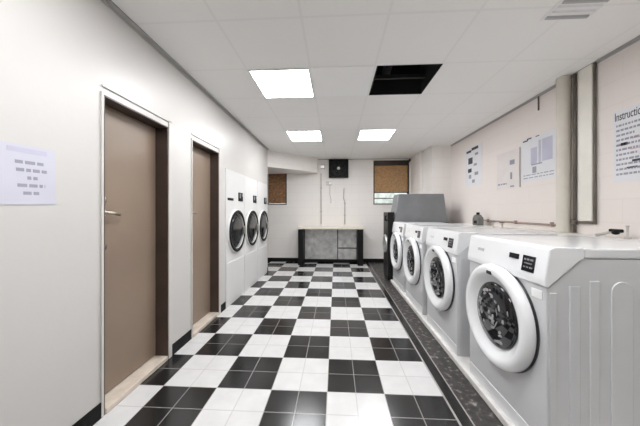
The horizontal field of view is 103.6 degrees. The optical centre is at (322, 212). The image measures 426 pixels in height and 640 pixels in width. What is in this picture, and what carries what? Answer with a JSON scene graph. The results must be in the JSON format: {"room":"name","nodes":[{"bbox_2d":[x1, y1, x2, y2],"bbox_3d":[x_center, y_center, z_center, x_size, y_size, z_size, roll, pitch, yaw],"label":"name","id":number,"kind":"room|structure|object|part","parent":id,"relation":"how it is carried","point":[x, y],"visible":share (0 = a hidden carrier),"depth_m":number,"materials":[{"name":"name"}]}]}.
{"room":"laundry","nodes":[
{"label":"laundry","id":0,"kind":"room"},
{"bbox_2d":[0,0,267,425],"bbox_3d":[-2.034,-0.035,1.499,1.281,2.650,7.980,0,0,3],"label":"wall","id":1,"kind":"structure","parent":0,"point":[57,56],"depth_m":1.41,"materials":[{"name":"paint"}]},
{"bbox_2d":[0,141,55,204],"bbox_3d":[-1.407,-0.175,1.170,0.004,0.280,0.300,0,2,3],"label":"notice","id":2,"kind":"object","parent":1,"relation":"attached to","point":[27,173],"visible":1,"depth_m":1.20,"materials":[{"name":"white paper"}]},
{"bbox_2d":[101,84,171,417],"bbox_3d":[-1.444,0.242,1.919,0.170,2.095,0.682,0,0,3],"label":"door","id":3,"kind":"structure","parent":1,"relation":"in","point":[136,149],"depth_m":1.94,"materials":[{"name":"paint"}]},
{"bbox_3d":[-1.453,0.005,1.717,0.056,0.068,0.136,0,0,3],"label":"handle","id":4,"kind":"part","parent":3,"relation":"part of","materials":[{"name":"silver metal"}]},
{"bbox_2d":[72,267,267,425],"bbox_3d":[-1.390,1.240,1.465,0.008,0.100,7.980,0,0,3],"label":"baseboard","id":5,"kind":"structure","parent":1,"relation":"attached to","point":[93,416],"depth_m":1.56,"materials":[{"name":"black rubber"}]},
{"bbox_2d":[101,0,268,150],"bbox_3d":[-1.379,-1.343,1.464,0.030,0.035,7.980,0,0,3],"label":"trim","id":6,"kind":"structure","parent":1,"relation":"attached to","point":[108,3],"depth_m":2.17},
{"bbox_2d":[191,133,220,337],"bbox_3d":[-1.393,0.242,2.890,0.170,2.095,0.653,0,0,3],"label":"door","id":7,"kind":"structure","parent":1,"relation":"in","point":[205,162],"depth_m":3.00,"materials":[{"name":"paint"}]},
{"bbox_2d":[93,261,503,425],"bbox_3d":[-0.094,1.350,1.958,5.507,0.120,9.500,0,0,3],"label":"floor","id":8,"kind":"structure","parent":0,"point":[310,343],"depth_m":2.06,"materials":[{"name":"tile"}]},
{"bbox_2d":[225,168,245,307],"bbox_3d":[-1.609,0.352,3.711,0.776,1.875,0.662,0,0,3],"label":"dryer","id":9,"kind":"object","parent":8,"relation":"on","point":[235,229],"visible":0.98,"depth_m":3.60,"materials":[{"name":"white metal"}]},
{"bbox_3d":[-1.267,0.970,3.693,0.012,0.560,0.642,0,0,3],"label":"lint panel","id":10,"kind":"part","parent":9,"relation":"part of","materials":[{"name":"white metal"}]},
{"bbox_3d":[-1.251,0.275,3.693,0.036,0.624,0.624,0,0,3],"label":"door","id":11,"kind":"part","parent":9,"relation":"part of","materials":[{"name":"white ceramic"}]},
{"bbox_3d":[-1.248,0.275,3.692,0.030,0.498,0.498,0,0,3],"label":"door glass","id":12,"kind":"part","parent":9,"relation":"part of","materials":[{"name":"glass"}]},
{"bbox_2d":[244,176,258,291],"bbox_3d":[-1.573,0.352,4.388,0.776,1.875,0.662,0,0,3],"label":"dryer","id":13,"kind":"object","parent":8,"relation":"on","point":[250,185],"visible":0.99,"depth_m":4.29,"materials":[{"name":"white metal"}]},
{"bbox_3d":[-1.232,0.970,4.370,0.012,0.560,0.642,0,0,3],"label":"lint panel","id":14,"kind":"part","parent":13,"relation":"part of","materials":[{"name":"white metal"}]},
{"bbox_3d":[-1.216,0.275,4.370,0.036,0.624,0.624,0,0,3],"label":"door","id":15,"kind":"part","parent":13,"relation":"part of","materials":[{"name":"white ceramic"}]},
{"bbox_3d":[-1.213,0.275,4.370,0.030,0.498,0.498,0,0,3],"label":"door glass","id":16,"kind":"part","parent":13,"relation":"part of","materials":[{"name":"glass"}]},
{"bbox_2d":[257,181,267,280],"bbox_3d":[-1.538,0.352,5.064,0.776,1.875,0.662,0,0,3],"label":"dryer","id":17,"kind":"object","parent":8,"relation":"on","point":[262,216],"visible":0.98,"depth_m":4.97,"materials":[{"name":"white metal"}]},
{"bbox_3d":[-1.196,0.970,5.046,0.012,0.560,0.642,0,0,3],"label":"lint panel","id":18,"kind":"part","parent":17,"relation":"part of","materials":[{"name":"white metal"}]},
{"bbox_3d":[-1.180,0.275,5.045,0.036,0.624,0.624,0,0,3],"label":"door","id":19,"kind":"part","parent":17,"relation":"part of","materials":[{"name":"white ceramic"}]},
{"bbox_3d":[-1.177,0.275,5.045,0.030,0.498,0.498,0,0,3],"label":"door glass","id":20,"kind":"part","parent":17,"relation":"part of","materials":[{"name":"glass"}]},
{"bbox_2d":[297,227,363,265],"bbox_3d":[0.204,0.833,6.268,1.600,0.915,0.440,0,0,3],"label":"folding table","id":21,"kind":"object","parent":8,"relation":"on","point":[315,244],"visible":1,"depth_m":6.33,"materials":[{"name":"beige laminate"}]},
{"bbox_3d":[-0.516,0.853,6.303,0.130,0.875,0.405,0,0,3],"label":"leg","id":22,"kind":"part","parent":21,"relation":"part of","materials":[{"name":"black paint"}]},
{"bbox_3d":[-0.034,0.804,6.368,0.817,0.772,0.015,0,0,3],"label":"panel","id":23,"kind":"part","parent":21,"relation":"part of","materials":[{"name":"metal"}]},
{"bbox_3d":[0.626,0.804,6.333,0.465,0.772,0.015,0,0,3],"label":"panel","id":24,"kind":"part","parent":21,"relation":"part of","materials":[{"name":"metal"}]},
{"bbox_3d":[0.922,0.853,6.228,0.130,0.875,0.405,0,0,3],"label":"leg","id":25,"kind":"part","parent":21,"relation":"part of","materials":[{"name":"black paint"}]},
{"bbox_2d":[383,194,448,279],"bbox_3d":[1.755,0.475,4.889,1.147,1.630,0.492,0,0,3],"label":"laundry machine","id":26,"kind":"object","parent":8,"relation":"on","point":[405,207],"visible":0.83,"depth_m":4.68,"materials":[{"name":"grey paint"}]},
{"bbox_3d":[1.220,0.610,4.918,0.032,0.360,0.360,0,0,3],"label":"door","id":27,"kind":"part","parent":26,"relation":"part of","materials":[{"name":"metal"}]},
{"bbox_3d":[1.292,0.635,4.914,0.115,1.270,0.450,0,0,3],"label":"panel","id":28,"kind":"part","parent":26,"relation":"part of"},
{"bbox_2d":[391,194,448,222],"bbox_3d":[1.833,-0.068,4.885,0.990,0.545,0.492,0,0,3],"label":"hood","id":29,"kind":"object","parent":26,"relation":"attached to","point":[405,207],"depth_m":4.67,"materials":[{"name":"grey paint"}]},
{"bbox_2d":[391,280,514,425],"bbox_3d":[1.567,1.265,1.820,0.920,0.050,5.600,0,0,3],"label":"trim","id":30,"kind":"structure","parent":8,"relation":"on","point":[462,362],"depth_m":2.05,"materials":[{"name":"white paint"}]},
{"bbox_2d":[390,222,453,292],"bbox_3d":[1.646,0.707,4.220,0.895,1.066,0.732,0,0,3],"label":"washing machine","id":31,"kind":"object","parent":30,"relation":"on","point":[398,238],"visible":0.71,"depth_m":4.08,"materials":[{"name":"white metal"}]},
{"bbox_3d":[1.236,0.652,4.241,0.046,0.399,0.399,0,0,3],"label":"door glass","id":32,"kind":"part","parent":31,"relation":"part of","materials":[{"name":"glass"}]},
{"bbox_3d":[1.237,0.652,4.241,0.068,0.634,0.634,0,0,3],"label":"door","id":33,"kind":"part","parent":31,"relation":"part of","materials":[{"name":"white plastic"}]},
{"bbox_3d":[1.269,1.198,4.239,0.008,0.085,0.700,0,0,3],"label":"kick plate","id":34,"kind":"part","parent":31,"relation":"part of","materials":[{"name":"white ceramic"}]},
{"bbox_3d":[1.348,0.274,4.235,0.186,0.199,0.732,0,0,3],"label":"control panel","id":35,"kind":"part","parent":31,"relation":"part of","materials":[{"name":"white plastic"}]},
{"bbox_2d":[403,224,492,314],"bbox_3d":[1.601,0.707,3.376,0.895,1.066,0.732,0,0,3],"label":"washing machine","id":36,"kind":"object","parent":30,"relation":"on","point":[415,247],"visible":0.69,"depth_m":3.21,"materials":[{"name":"white metal"}]},
{"bbox_3d":[1.192,0.652,3.397,0.046,0.399,0.399,0,0,3],"label":"door glass","id":37,"kind":"part","parent":36,"relation":"part of","materials":[{"name":"glass"}]},
{"bbox_3d":[1.193,0.652,3.397,0.068,0.634,0.634,0,0,3],"label":"door","id":38,"kind":"part","parent":36,"relation":"part of","materials":[{"name":"white plastic"}]},
{"bbox_3d":[1.224,1.198,3.396,0.008,0.085,0.700,0,0,3],"label":"kick plate","id":39,"kind":"part","parent":36,"relation":"part of","materials":[{"name":"white metal"}]},
{"bbox_3d":[1.304,0.274,3.391,0.186,0.199,0.732,0,0,3],"label":"control panel","id":40,"kind":"part","parent":36,"relation":"part of","materials":[{"name":"white plastic"}]},
{"bbox_2d":[423,227,556,355],"bbox_3d":[1.556,0.707,2.507,0.895,1.066,0.732,0,0,3],"label":"washing machine","id":41,"kind":"object","parent":30,"relation":"on","point":[446,268],"visible":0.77,"depth_m":2.28,"materials":[{"name":"white metal"}]},
{"bbox_3d":[1.146,0.652,2.528,0.046,0.399,0.399,0,0,3],"label":"door glass","id":42,"kind":"part","parent":41,"relation":"part of","materials":[{"name":"glass"}]},
{"bbox_3d":[1.147,0.652,2.528,0.068,0.634,0.634,0,0,3],"label":"door","id":43,"kind":"part","parent":41,"relation":"part of","materials":[{"name":"white plastic"}]},
{"bbox_3d":[1.179,1.198,2.527,0.008,0.085,0.700,0,0,3],"label":"kick plate","id":44,"kind":"part","parent":41,"relation":"part of","materials":[{"name":"white metal"}]},
{"bbox_3d":[1.258,0.274,2.523,0.186,0.199,0.732,0,0,3],"label":"control panel","id":45,"kind":"part","parent":41,"relation":"part of","materials":[{"name":"white plastic"}]},
{"bbox_2d":[466,234,639,425],"bbox_3d":[1.508,0.707,1.588,0.895,1.066,0.732,0,0,3],"label":"washing machine","id":46,"kind":"object","parent":30,"relation":"on","point":[554,321],"visible":1,"depth_m":1.24,"materials":[{"name":"white metal"}]},
{"bbox_3d":[1.098,0.652,1.610,0.046,0.399,0.399,0,0,3],"label":"door glass","id":47,"kind":"part","parent":46,"relation":"part of","materials":[{"name":"glass"}]},
{"bbox_3d":[1.131,1.198,1.608,0.008,0.085,0.700,0,0,3],"label":"kick plate","id":48,"kind":"part","parent":46,"relation":"part of","materials":[{"name":"white metal"}]},
{"bbox_3d":[1.099,0.652,1.610,0.068,0.634,0.634,0,0,3],"label":"door","id":49,"kind":"part","parent":46,"relation":"part of","materials":[{"name":"white plastic"}]},
{"bbox_3d":[1.210,0.274,1.604,0.186,0.199,0.732,0,0,3],"label":"control panel","id":50,"kind":"part","parent":46,"relation":"part of","materials":[{"name":"white plastic"}]},
{"bbox_2d":[268,158,410,258],"bbox_3d":[0.149,-0.035,6.591,5.307,2.650,0.180,0,0,3],"label":"wall","id":51,"kind":"structure","parent":0,"point":[308,194],"depth_m":6.50,"materials":[{"name":"paint"}]},
{"bbox_2d":[268,174,286,204],"bbox_3d":[-1.189,-0.615,6.635,0.530,0.850,0.112,0,0,3],"label":"window","id":52,"kind":"structure","parent":51,"relation":"in","point":[277,183],"depth_m":6.61,"materials":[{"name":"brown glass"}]},
{"bbox_2d":[268,151,317,173],"bbox_3d":[-1.289,-1.180,6.061,2.290,0.360,1.030,0,0,3],"label":"soffit","id":53,"kind":"object","parent":51,"relation":"attached to","point":[278,162],"depth_m":5.96,"materials":[{"name":"paint"}]},
{"bbox_2d":[268,258,383,262],"bbox_3d":[-0.104,1.240,6.510,4.610,0.100,0.009,0,0,3],"label":"baseboard","id":54,"kind":"structure","parent":51,"relation":"attached to","point":[269,259],"depth_m":6.54,"materials":[{"name":"black rubber"}]},
{"bbox_2d":[329,159,347,177],"bbox_3d":[0.413,-1.110,6.449,0.500,0.470,0.077,0,0,3],"label":"exhaust fan","id":55,"kind":"object","parent":51,"relation":"attached to","point":[338,168],"visible":1,"depth_m":6.43,"materials":[{"name":"black paint"}]},
{"bbox_2d":[343,191,345,223],"bbox_3d":[0.567,-0.150,6.462,0.066,0.920,0.034,0,0,3],"label":"conduit","id":56,"kind":"object","parent":51,"relation":"attached to","point":[343,191],"visible":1,"depth_m":6.45,"materials":[{"name":"grey metal"}]},
{"bbox_2d":[318,158,408,159],"bbox_3d":[1.039,-1.354,6.444,2.320,0.012,0.020,0,0,3],"label":"trim","id":57,"kind":"structure","parent":51,"relation":"attached to","point":[390,158],"depth_m":6.46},
{"bbox_2d":[373,160,408,204],"bbox_3d":[1.757,-0.755,6.479,0.900,1.130,0.115,0,0,3],"label":"window","id":58,"kind":"structure","parent":51,"relation":"in","point":[390,177],"depth_m":6.45,"materials":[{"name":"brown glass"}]},
{"bbox_2d":[375,165,407,191],"bbox_3d":[1.755,-0.851,6.454,0.860,0.682,0.010,0,0,3],"label":"blind","id":59,"kind":"object","parent":58,"relation":"attached to","point":[390,185],"depth_m":6.45,"materials":[{"name":"brown fabric"}]},
{"bbox_3d":[1.755,-0.501,6.453,0.860,0.022,0.020,0,0,3],"label":"blind rail","id":60,"kind":"part","parent":58,"relation":"part of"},
{"bbox_2d":[111,0,639,158],"bbox_3d":[-0.094,-1.385,1.958,5.507,0.050,9.500,0,0,3],"label":"ceiling","id":61,"kind":"structure","parent":0,"point":[496,56],"depth_m":2.15,"materials":[{"name":"white tile"}]},
{"bbox_2d":[248,68,314,97],"bbox_3d":[-0.402,-1.354,2.683,0.590,0.012,0.590,0,0,3],"label":"recessed light","id":62,"kind":"object","parent":61,"relation":"in","point":[286,82],"visible":1,"depth_m":2.63,"materials":[{"name":"white plastic"}]},
{"bbox_2d":[286,130,322,140],"bbox_3d":[-0.307,-1.354,4.498,0.590,0.012,0.590,0,0,3],"label":"recessed light","id":63,"kind":"object","parent":61,"relation":"in","point":[309,135],"visible":1,"depth_m":4.45,"materials":[{"name":"white plastic"}]},
{"bbox_2d":[311,66,373,96],"bbox_3d":[0.203,-1.357,2.651,0.594,0.006,0.594,0,0,3],"label":"tile","id":64,"kind":"structure","parent":61,"relation":"attached to","point":[348,80],"depth_m":2.59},
{"bbox_2d":[357,129,395,139],"bbox_3d":[0.933,-1.354,4.433,0.590,0.012,0.590,0,0,3],"label":"recessed light","id":65,"kind":"object","parent":61,"relation":"in","point":[368,134],"visible":1,"depth_m":4.39,"materials":[{"name":"white plastic"}]},
{"bbox_2d":[369,64,442,94],"bbox_3d":[0.824,-1.595,2.623,0.600,0.470,0.595,0,0,3],"label":"ceiling opening","id":66,"kind":"object","parent":61,"relation":"attached to","point":[388,79],"depth_m":2.90,"materials":[{"name":"black"}]},
{"bbox_2d":[540,0,610,19],"bbox_3d":[1.690,-1.353,1.674,0.320,0.014,0.200,0,0,3],"label":"ceiling vent","id":67,"kind":"object","parent":61,"relation":"in","point":[564,9],"visible":1,"depth_m":1.68,"materials":[{"name":"white plastic"}]},
{"bbox_2d":[451,40,639,238],"bbox_3d":[2.531,-0.035,1.820,0.150,2.650,9.100,0,0,3],"label":"wall","id":68,"kind":"structure","parent":0,"point":[618,75],"depth_m":2.78,"materials":[{"name":"paint"}]},
{"bbox_2d":[411,152,422,193],"bbox_3d":[2.448,-0.035,6.030,0.457,2.650,0.700,0,0,3],"label":"wall","id":69,"kind":"structure","parent":68,"relation":"attached to","point":[417,160],"depth_m":5.86,"materials":[{"name":"paint"}]},
{"bbox_2d":[423,145,450,222],"bbox_3d":[2.450,-0.035,5.414,0.387,2.650,0.530,0,0,3],"label":"wall","id":70,"kind":"structure","parent":68,"relation":"attached to","point":[436,159],"depth_m":5.15,"materials":[{"name":"paint"}]},
{"bbox_2d":[465,143,481,186],"bbox_3d":[2.585,-0.785,4.326,0.004,0.670,0.530,0,0,3],"label":"notice","id":71,"kind":"object","parent":68,"relation":"attached to","point":[473,155],"visible":1,"depth_m":4.31,"materials":[{"name":"white paper"}]},
{"bbox_2d":[497,147,519,189],"bbox_3d":[2.536,-0.575,3.451,0.010,0.510,0.472,0,0,3],"label":"notice","id":72,"kind":"object","parent":68,"relation":"attached to","point":[508,163],"visible":1,"depth_m":3.44,"materials":[{"name":"beige paper"}]},
{"bbox_2d":[484,219,555,225],"bbox_3d":[2.525,0.133,3.407,0.028,0.045,1.530,0,0,3],"label":"pipe","id":73,"kind":"object","parent":68,"relation":"attached to","point":[487,220],"visible":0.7,"depth_m":3.15,"materials":[{"name":"grey metal"}]},
{"bbox_2d":[522,128,555,182],"bbox_3d":[2.511,-0.635,2.928,0.004,0.530,0.530,0,0,3],"label":"notice","id":74,"kind":"object","parent":68,"relation":"attached to","point":[538,151],"visible":0.98,"depth_m":2.91,"materials":[{"name":"white paper"}]},
{"bbox_2d":[450,35,639,146],"bbox_3d":[2.411,-1.347,1.210,0.025,0.025,7.870,0,0,3],"label":"trim","id":75,"kind":"structure","parent":68,"relation":"attached to","point":[637,38],"depth_m":2.79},
{"bbox_2d":[454,223,639,240],"bbox_3d":[2.212,0.748,1.246,0.427,1.085,6.720,0,0,3],"label":"trim","id":76,"kind":"structure","parent":68,"relation":"attached to","point":[558,233],"depth_m":2.30,"materials":[{"name":"paint"}]},
{"bbox_2d":[473,212,483,225],"bbox_3d":[2.406,0.104,3.917,0.095,0.201,0.195,0,0,3],"label":"detergent jug","id":77,"kind":"object","parent":76,"relation":"on","point":[478,220],"visible":1,"depth_m":3.85,"materials":[{"name":"grey plastic"}]},
{"bbox_2d":[595,226,631,238],"bbox_3d":[2.371,0.156,2.063,0.042,0.103,0.257,0,0,3],"label":"tap","id":78,"kind":"object","parent":76,"relation":"on","point":[613,231],"visible":1,"depth_m":2.02,"materials":[{"name":"black paint"}]},
{"bbox_3d":[2.374,0.176,2.109,0.021,0.064,0.165,0,0,3],"label":"spout","id":79,"kind":"part","parent":78,"relation":"part of","materials":[{"name":"white metal"}]},
{"bbox_3d":[2.370,0.161,2.034,0.042,0.048,0.100,0,0,3],"label":"lever","id":80,"kind":"part","parent":78,"relation":"part of","materials":[{"name":"black paint"}]},
{"bbox_3d":[2.366,0.155,1.954,0.040,0.100,0.039,0,0,3],"label":"post","id":81,"kind":"part","parent":78,"relation":"part of","materials":[{"name":"white metal"}]},
{"bbox_2d":[556,75,570,232],"bbox_3d":[2.436,-0.578,2.548,0.115,1.565,0.115,0,0,3],"label":"pipe","id":82,"kind":"object","parent":68,"relation":"attached to","point":[563,83],"visible":0.98,"depth_m":2.51,"materials":[{"name":"beige paint"}]},
{"bbox_2d":[570,62,596,232],"bbox_3d":[2.462,-0.575,2.377,0.045,1.550,0.218,0,0,3],"label":"cable conduit","id":83,"kind":"object","parent":68,"relation":"attached to","point":[574,222],"visible":1,"depth_m":2.39,"materials":[{"name":"metal"}]},
{"bbox_2d":[578,64,592,220],"bbox_3d":[2.473,-0.635,2.366,0.022,1.441,0.135,0,0,3],"label":"board","id":84,"kind":"object","parent":68,"relation":"attached to","point":[585,76],"visible":0.9,"depth_m":2.36,"materials":[{"name":"beige paint"}]},
{"bbox_2d":[614,103,639,182],"bbox_3d":[2.463,-0.545,2.015,0.004,0.600,0.242,0,0,3],"label":"notice","id":85,"kind":"object","parent":68,"relation":"attached to","point":[627,120],"visible":1,"depth_m":2.04,"materials":[{"name":"white paper"}]}
]}

